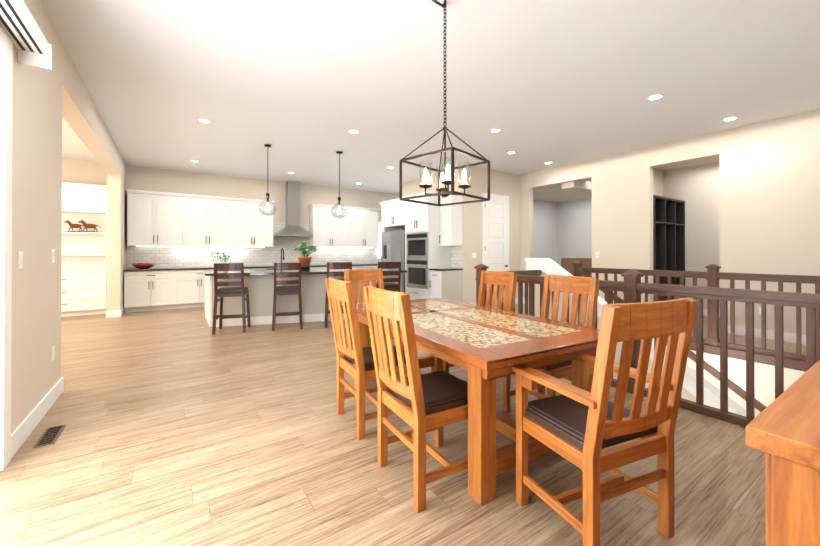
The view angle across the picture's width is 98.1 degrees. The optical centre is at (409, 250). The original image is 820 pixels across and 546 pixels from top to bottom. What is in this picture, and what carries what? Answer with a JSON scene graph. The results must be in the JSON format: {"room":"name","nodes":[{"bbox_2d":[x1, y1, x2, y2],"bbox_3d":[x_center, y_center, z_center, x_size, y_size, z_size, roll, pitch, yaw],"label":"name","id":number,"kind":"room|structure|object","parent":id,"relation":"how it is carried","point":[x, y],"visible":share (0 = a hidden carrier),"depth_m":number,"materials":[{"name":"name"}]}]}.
{"room":"kitchen and dining room","nodes":[
{"label":"kitchen and dining room","id":0,"kind":"room"},
{"bbox_2d":[11,0,125,433],"bbox_3d":[-3.448,-0.311,3.466,0.200,3.200,10.880,0,0,-34],"label":"wall","id":1,"kind":"structure","parent":0,"point":[45,101],"depth_m":2.75,"materials":[{"name":"beige paint"}]},
{"bbox_2d":[0,26,12,470],"bbox_3d":[-1.873,-0.002,1.132,0.230,2.560,2.370,0,0,-34],"label":"sliding door","id":2,"kind":"structure","parent":1,"relation":"in","point":[6,87],"depth_m":2.10,"materials":[{"name":"white"}]},
{"bbox_2d":[17,251,22,268],"bbox_3d":[-2.568,0.064,2.345,0.010,0.115,0.075,0,0,-34],"label":"switch plate","id":3,"kind":"object","parent":1,"relation":"attached to","point":[19,259],"depth_m":2.33,"materials":[{"name":"white plastic"}]},
{"bbox_2d":[0,0,51,69],"bbox_3d":[-1.746,-1.321,1.266,0.155,0.200,2.620,0,0,-34],"label":"valance headrail","id":4,"kind":"object","parent":1,"relation":"attached to","point":[21,29],"visible":1,"depth_m":2.15,"materials":[{"name":"white plastic"}]},
{"bbox_2d":[51,345,54,360],"bbox_3d":[-3.015,0.867,3.005,0.008,0.115,0.075,0,0,-34],"label":"switch plate","id":5,"kind":"object","parent":1,"relation":"attached to","point":[53,347],"depth_m":3.00,"materials":[{"name":"white plastic"}]},
{"bbox_2d":[51,249,54,262],"bbox_3d":[-3.009,0.047,3.001,0.010,0.115,0.075,0,0,-34],"label":"switch plate","id":6,"kind":"object","parent":1,"relation":"attached to","point":[52,250],"depth_m":2.98,"materials":[{"name":"white plastic"}]},
{"bbox_2d":[62,158,398,268],"bbox_3d":[-3.034,-0.281,10.180,15.800,3.200,0.200,0,0,-34],"label":"wall","id":7,"kind":"structure","parent":0,"point":[137,177],"depth_m":8.93,"materials":[{"name":"beige paint"}]},
{"bbox_2d":[126,189,181,244],"bbox_3d":[-5.739,-0.687,8.041,1.000,1.175,0.326,0,0,-34],"label":"upper cabinet","id":8,"kind":"object","parent":7,"relation":"attached to","point":[154,218],"depth_m":7.89,"materials":[{"name":"white wood"}]},
{"bbox_2d":[182,194,229,246],"bbox_3d":[-4.909,-0.685,8.599,1.000,1.175,0.326,0,0,-34],"label":"upper cabinet","id":9,"kind":"object","parent":7,"relation":"attached to","point":[205,220],"depth_m":8.45,"materials":[{"name":"white wood"}]},
{"bbox_2d":[127,221,376,267],"bbox_3d":[-3.657,-0.189,9.633,6.285,1.188,0.009,0,0,-34],"label":"tile backsplash","id":10,"kind":"structure","parent":7,"relation":"attached to","point":[164,257],"depth_m":9.33,"materials":[{"name":"white tile"}]},
{"bbox_2d":[230,197,273,246],"bbox_3d":[-4.079,-0.682,9.157,1.000,1.175,0.326,0,0,-34],"label":"upper cabinet","id":11,"kind":"object","parent":7,"relation":"attached to","point":[249,227],"depth_m":8.99,"materials":[{"name":"white wood"}]},
{"bbox_2d":[274,181,312,236],"bbox_3d":[-3.158,-1.127,9.670,0.920,1.508,0.487,0,0,-34],"label":"range hood","id":12,"kind":"object","parent":7,"relation":"attached to","point":[292,228],"visible":1,"depth_m":9.64,"materials":[{"name":"silver metal"}]},
{"bbox_2d":[310,205,349,247],"bbox_3d":[-2.353,-0.677,10.317,1.040,1.175,0.326,0,0,-34],"label":"upper cabinet","id":13,"kind":"object","parent":7,"relation":"attached to","point":[328,231],"depth_m":10.16,"materials":[{"name":"white wood"}]},
{"bbox_2d":[350,209,377,247],"bbox_3d":[-1.490,-0.674,10.897,1.040,1.175,0.326,0,0,-34],"label":"upper cabinet","id":14,"kind":"object","parent":7,"relation":"attached to","point":[363,222],"depth_m":10.76,"materials":[{"name":"white wood"}]},
{"bbox_2d":[377,222,380,258],"bbox_3d":[-0.651,-0.324,11.628,0.930,1.200,0.045,0,0,-34],"label":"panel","id":15,"kind":"structure","parent":7,"relation":"in","point":[379,253],"depth_m":11.41,"materials":[{"name":"white wood"}]},
{"bbox_2d":[0,303,805,545],"bbox_3d":[-0.054,1.439,5.740,15.800,0.280,10.880,0,0,-34],"label":"floor","id":16,"kind":"structure","parent":0,"point":[184,427],"depth_m":2.11,"materials":[{"name":"brown wood"}]},
{"bbox_2d":[33,424,65,447],"bbox_3d":[-2.487,1.280,2.460,0.100,0.008,0.310,0,0,-34],"label":"floor vent","id":17,"kind":"object","parent":16,"relation":"in","point":[50,436],"visible":1,"depth_m":2.44,"materials":[{"name":"gold metal"}]},
{"bbox_2d":[61,182,106,316],"bbox_3d":[-6.908,-0.025,7.114,1.410,2.660,0.558,0,0,-34],"label":"built-in shelving","id":18,"kind":"object","parent":16,"relation":"on","point":[84,274],"visible":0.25,"depth_m":7.33,"materials":[{"name":"white wood"}]},
{"bbox_2d":[64,220,99,231],"bbox_3d":[-6.748,-0.507,7.334,0.575,0.263,0.120,0,0,-34],"label":"horse sculpture","id":19,"kind":"object","parent":18,"relation":"on","point":[86,226],"visible":1,"depth_m":7.30,"materials":[{"name":"brown wood"}]},
{"bbox_2d":[124,268,175,312],"bbox_3d":[-5.720,0.854,7.870,0.900,0.910,0.623,0,0,-34],"label":"base cabinet","id":20,"kind":"object","parent":16,"relation":"on","point":[150,289],"depth_m":7.63,"materials":[{"name":"white wood"}]},
{"bbox_2d":[132,263,154,268],"bbox_3d":[-5.831,0.339,7.778,0.410,0.115,0.410,0,0,-34],"label":"bowl","id":21,"kind":"object","parent":20,"relation":"on","point":[142,265],"visible":1,"depth_m":7.68,"materials":[{"name":"red ceramic"}]},
{"bbox_2d":[176,268,213,308],"bbox_3d":[-4.973,0.856,8.372,0.900,0.910,0.623,0,0,-34],"label":"base cabinet","id":22,"kind":"object","parent":16,"relation":"on","point":[190,282],"depth_m":8.05,"materials":[{"name":"white wood"}]},
{"bbox_2d":[211,252,229,266],"bbox_3d":[-4.610,0.214,8.663,0.428,0.372,0.189,0,0,-34],"label":"potted plant","id":23,"kind":"object","parent":22,"relation":"on","point":[223,256],"visible":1,"depth_m":8.63,"materials":[{"name":"green plant"}]},
{"bbox_2d":[212,263,250,333],"bbox_3d":[-2.879,0.749,5.752,0.480,1.104,0.497,0,0,-15],"label":"counter stool","id":24,"kind":"object","parent":16,"relation":"on","point":[242,291],"visible":0.98,"depth_m":5.58,"materials":[{"name":"brown wood"}]},
{"bbox_2d":[248,266,273,268],"bbox_3d":[-3.791,0.860,9.167,0.750,0.910,0.623,0,0,-34],"label":"base cabinet","id":25,"kind":"object","parent":16,"relation":"on","point":[253,267],"depth_m":8.94,"materials":[{"name":"white wood"}]},
{"bbox_2d":[272,262,302,330],"bbox_3d":[-2.062,0.750,5.994,0.480,1.104,0.497,0,0,-19],"label":"counter stool","id":26,"kind":"object","parent":16,"relation":"on","point":[287,290],"visible":1,"depth_m":5.81,"materials":[{"name":"brown wood"}]},
{"bbox_2d":[205,274,400,326],"bbox_3d":[-2.089,0.862,6.967,3.212,0.887,2.121,0,0,-34],"label":"kitchen island","id":27,"kind":"object","parent":16,"relation":"on","point":[259,283],"depth_m":6.33,"materials":[{"name":"beige paint"}]},
{"bbox_2d":[204,266,406,281],"bbox_3d":[-2.044,0.399,6.856,3.344,0.040,2.416,0,0,-34],"label":"island countertop","id":28,"kind":"structure","parent":27,"relation":"on","point":[315,272],"depth_m":6.37,"materials":[{"name":"stone"}]},
{"bbox_2d":[293,243,317,268],"bbox_3d":[-2.143,0.108,7.290,0.476,0.542,0.479,0,0,-34],"label":"potted plant","id":29,"kind":"object","parent":28,"relation":"on","point":[305,262],"visible":0.98,"depth_m":7.21,"materials":[{"name":"green plant"}]},
{"bbox_2d":[312,264,326,267],"bbox_3d":[-2.475,0.864,10.052,0.900,0.910,0.623,0,0,-34],"label":"base cabinet","id":30,"kind":"object","parent":16,"relation":"on","point":[324,265],"depth_m":9.70,"materials":[{"name":"white wood"}]},
{"bbox_2d":[324,262,351,327],"bbox_3d":[-1.249,0.751,6.235,0.480,1.104,0.496,0,0,-15],"label":"counter stool","id":31,"kind":"object","parent":16,"relation":"on","point":[338,265],"visible":0.52,"depth_m":6.00,"materials":[{"name":"brown wood"}]},
{"bbox_2d":[352,264,363,266],"bbox_3d":[-1.811,0.866,10.498,0.700,0.910,0.623,0,0,-34],"label":"base cabinet","id":32,"kind":"object","parent":16,"relation":"on","point":[353,265],"depth_m":10.39,"materials":[{"name":"white"}]},
{"bbox_2d":[325,278,412,439],"bbox_3d":[-0.305,0.748,2.699,0.569,1.075,0.470,0,0,-30],"label":"dining chair","id":33,"kind":"object","parent":16,"relation":"on","point":[362,372],"visible":0.75,"depth_m":2.51,"materials":[{"name":"brown wood"}]},
{"bbox_2d":[364,264,377,267],"bbox_3d":[-1.270,0.868,10.862,0.606,0.910,0.623,0,0,-34],"label":"base cabinet","id":34,"kind":"object","parent":16,"relation":"on","point":[365,265],"depth_m":10.59,"materials":[{"name":"white wood"}]},
{"bbox_2d":[344,269,403,350],"bbox_3d":[-0.387,0.753,3.854,0.470,1.075,0.569,0,0,-34],"label":"dining chair","id":35,"kind":"object","parent":16,"relation":"on","point":[366,276],"visible":0.17,"depth_m":4.04,"materials":[{"name":"brown wood"}]},
{"bbox_2d":[376,262,400,291],"bbox_3d":[-0.432,0.752,6.478,0.480,1.104,0.497,0,0,-19],"label":"counter stool","id":36,"kind":"object","parent":16,"relation":"on","point":[390,265],"visible":0.6,"depth_m":6.30,"materials":[{"name":"brown wood"}]},
{"bbox_2d":[380,197,403,231],"bbox_3d":[-0.194,0.009,9.287,0.678,2.617,1.232,0,0,-34],"label":"tall cabinet","id":37,"kind":"object","parent":16,"relation":"on","point":[392,211],"depth_m":9.18,"materials":[{"name":"white wood"}]},
{"bbox_2d":[381,230,404,292],"bbox_3d":[-0.230,0.414,9.175,0.745,1.802,0.985,0,0,-34],"label":"refrigerator","id":38,"kind":"object","parent":16,"relation":"on","point":[392,246],"visible":0.38,"depth_m":8.82,"materials":[{"name":"silver metal"}]},
{"bbox_2d":[363,286,467,512],"bbox_3d":[0.079,0.745,2.029,0.569,1.075,0.470,0,0,-30],"label":"dining chair","id":39,"kind":"object","parent":16,"relation":"on","point":[437,401],"visible":0.9,"depth_m":1.86,"materials":[{"name":"brown wood"}]},
{"bbox_2d":[404,191,427,299],"bbox_3d":[0.404,0.005,8.399,0.678,2.617,0.910,0,0,-34],"label":"tall cabinet","id":40,"kind":"object","parent":16,"relation":"on","point":[415,214],"depth_m":8.20,"materials":[{"name":"white wood"}]},
{"bbox_2d":[428,191,462,301],"bbox_3d":[0.772,0.003,7.851,0.678,2.617,0.410,0,0,-34],"label":"tall cabinet","id":41,"kind":"object","parent":16,"relation":"on","point":[434,251],"depth_m":7.86,"materials":[{"name":"white wood"}]},
{"bbox_2d":[443,271,517,385],"bbox_3d":[0.685,0.751,3.501,0.569,1.075,0.470,0,0,-30],"label":"dining chair","id":42,"kind":"object","parent":16,"relation":"on","point":[508,280],"visible":0.4,"depth_m":3.59,"materials":[{"name":"brown wood"}]},
{"bbox_2d":[341,298,620,504],"bbox_3d":[0.332,0.901,2.786,1.128,0.770,2.029,0,0,-30],"label":"dining table","id":43,"kind":"object","parent":16,"relation":"on","point":[485,347],"visible":0.54,"depth_m":2.02,"materials":[{"name":"brown wood"}]},
{"bbox_2d":[503,275,598,412],"bbox_3d":[1.097,0.748,2.790,0.569,1.075,0.470,0,0,-30],"label":"dining chair","id":44,"kind":"object","parent":16,"relation":"on","point":[584,287],"visible":0.4,"depth_m":2.84,"materials":[{"name":"brown wood"}]},
{"bbox_2d":[561,258,591,276],"bbox_3d":[3.979,0.747,8.652,0.800,1.130,0.960,0,0,-44],"label":"cabinet","id":45,"kind":"object","parent":16,"relation":"on","point":[566,264],"visible":0.04,"depth_m":8.87,"materials":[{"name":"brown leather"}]},
{"bbox_2d":[511,298,696,545],"bbox_3d":[0.881,0.743,1.667,0.546,1.075,0.572,0,0,-23],"label":"dining chair","id":46,"kind":"object","parent":16,"relation":"on","point":[580,428],"visible":1,"depth_m":1.50,"materials":[{"name":"brown wood"}]},
{"bbox_2d":[474,264,819,427],"bbox_3d":[2.022,0.732,3.247,0.133,1.109,3.913,0,0,-34],"label":"stair railing","id":47,"kind":"object","parent":16,"relation":"on","point":[632,287],"visible":0.4,"depth_m":2.74,"materials":[{"name":"brown wood"}]},
{"bbox_2d":[653,195,686,300],"bbox_3d":[5.020,0.140,7.114,1.412,2.334,0.448,0,0,-34],"label":"lockers","id":48,"kind":"object","parent":16,"relation":"on","point":[668,233],"visible":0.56,"depth_m":7.11,"materials":[{"name":"grey wood"}]},
{"bbox_2d":[746,360,819,545],"bbox_3d":[1.555,0.827,0.948,1.590,0.900,0.625,0,0,-34],"label":"sideboard","id":49,"kind":"object","parent":16,"relation":"on","point":[783,430],"visible":1,"depth_m":0.74,"materials":[{"name":"brown wood"}]},
{"bbox_2d":[41,0,819,193],"bbox_3d":[-0.054,-1.961,5.756,15.800,0.120,10.880,0,0,-34],"label":"ceiling","id":50,"kind":"structure","parent":0,"point":[302,88],"depth_m":3.95,"materials":[{"name":"white paint"}]},
{"bbox_2d":[198,119,211,122],"bbox_3d":[-3.011,-1.900,5.225,0.170,0.006,0.167,0,0,-34],"label":"recessed light","id":51,"kind":"object","parent":50,"relation":"in","point":[201,120],"depth_m":5.22,"materials":[{"name":"white"}]},
{"bbox_2d":[258,144,276,215],"bbox_3d":[-2.553,-1.260,6.386,0.316,1.275,0.313,0,0,-34],"label":"pendant light","id":52,"kind":"object","parent":50,"relation":"hanging from","point":[268,193],"visible":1,"depth_m":6.37,"materials":[{"name":"clear glass"}]},
{"bbox_2d":[331,151,347,217],"bbox_3d":[-1.356,-1.258,6.829,0.316,1.275,0.313,0,0,-34],"label":"pendant light","id":53,"kind":"object","parent":50,"relation":"hanging from","point":[339,198],"visible":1,"depth_m":6.81,"materials":[{"name":"clear glass"}]},
{"bbox_2d":[349,130,358,133],"bbox_3d":[-0.897,-1.898,5.683,0.170,0.006,0.167,0,0,-34],"label":"recessed light","id":54,"kind":"object","parent":50,"relation":"in","point":[350,131],"depth_m":5.67,"materials":[{"name":"white"}]},
{"bbox_2d":[399,0,489,205],"bbox_3d":[0.094,-1.149,2.572,1.060,1.532,0.660,0,0,-34],"label":"cage chandelier","id":55,"kind":"object","parent":50,"relation":"hanging from","point":[443,189],"visible":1,"depth_m":2.71,"materials":[{"name":"brown metal"}]},
{"bbox_2d":[490,129,500,132],"bbox_3d":[1.355,-1.898,5.631,0.170,0.006,0.167,0,0,26],"label":"recessed light","id":56,"kind":"object","parent":50,"relation":"in","point":[492,130],"depth_m":5.63,"materials":[{"name":"white"}]},
{"bbox_2d":[647,94,663,99],"bbox_3d":[3.049,-1.904,4.420,0.170,0.006,0.167,0,0,-34],"label":"recessed light","id":57,"kind":"object","parent":50,"relation":"in","point":[655,96],"depth_m":4.41,"materials":[{"name":"white"}]},
{"bbox_2d":[722,117,737,120],"bbox_3d":[4.625,-1.901,5.142,0.170,0.006,0.167,0,0,-34],"label":"recessed light","id":58,"kind":"object","parent":50,"relation":"in","point":[729,118],"depth_m":5.12,"materials":[{"name":"white"}]},
{"bbox_2d":[402,165,519,302],"bbox_3d":[1.314,-0.284,9.494,2.050,3.200,2.570,0,0,-34],"label":"wall","id":59,"kind":"structure","parent":0,"point":[504,183],"depth_m":8.17,"materials":[{"name":"beige paint"}]},
{"bbox_2d":[482,193,508,306],"bbox_3d":[2.055,-0.007,8.381,0.910,2.637,0.103,0,0,-34],"label":"door","id":60,"kind":"structure","parent":59,"relation":"attached to","point":[495,232],"depth_m":8.41,"materials":[{"name":"white wood"}]},
{"bbox_2d":[528,272,704,404],"bbox_3d":[3.145,2.226,3.954,0.120,4.130,4.350,0,0,-34],"label":"wall","id":61,"kind":"structure","parent":0,"point":[686,394],"depth_m":5.10,"materials":[{"name":"beige paint"}]},
{"bbox_2d":[524,258,745,415],"bbox_3d":[3.140,1.575,3.965,0.180,2.918,4.370,0,0,-34],"label":"trim","id":62,"kind":"structure","parent":61,"relation":"on","point":[548,266],"depth_m":3.96,"materials":[{"name":"white paint"}]},
{"bbox_2d":[520,109,819,334],"bbox_3d":[4.981,-0.286,9.013,3.800,3.200,10.680,0,0,-34],"label":"wall","id":63,"kind":"structure","parent":0,"point":[749,195],"depth_m":6.52,"materials":[{"name":"beige paint"}]},
{"bbox_2d":[11,298,805,457],"bbox_3d":[-0.054,1.234,5.741,15.400,0.130,10.480,0,0,-34],"label":"baseboard","id":64,"kind":"structure","parent":63,"relation":"attached to","point":[21,433],"depth_m":2.90,"materials":[{"name":"white"}]},
{"bbox_2d":[666,346,804,416],"bbox_3d":[3.172,2.846,3.920,2.570,2.890,4.270,0,0,-34],"label":"wall","id":65,"kind":"structure","parent":0,"point":[764,378],"depth_m":4.48,"materials":[{"name":"beige paint"}]},
{"bbox_2d":[666,341,805,371],"bbox_3d":[4.230,1.349,4.640,0.022,0.110,4.272,0,0,-34],"label":"trim","id":66,"kind":"structure","parent":65,"relation":"attached to","point":[770,360],"depth_m":4.45,"materials":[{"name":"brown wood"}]},
{"bbox_3d":[3.172,2.841,3.920,2.810,3.100,4.510,0,0,-34],"label":"wall","id":67,"kind":"structure","parent":0,"visible":0},
{"bbox_2d":[572,261,819,411],"bbox_3d":[4.162,1.609,4.821,0.183,2.847,4.146,0,0,-34],"label":"stair railing","id":68,"kind":"object","parent":67,"relation":"attached to","point":[713,275],"visible":0.54,"depth_m":4.71,"materials":[{"name":"brown wood"}]}
]}

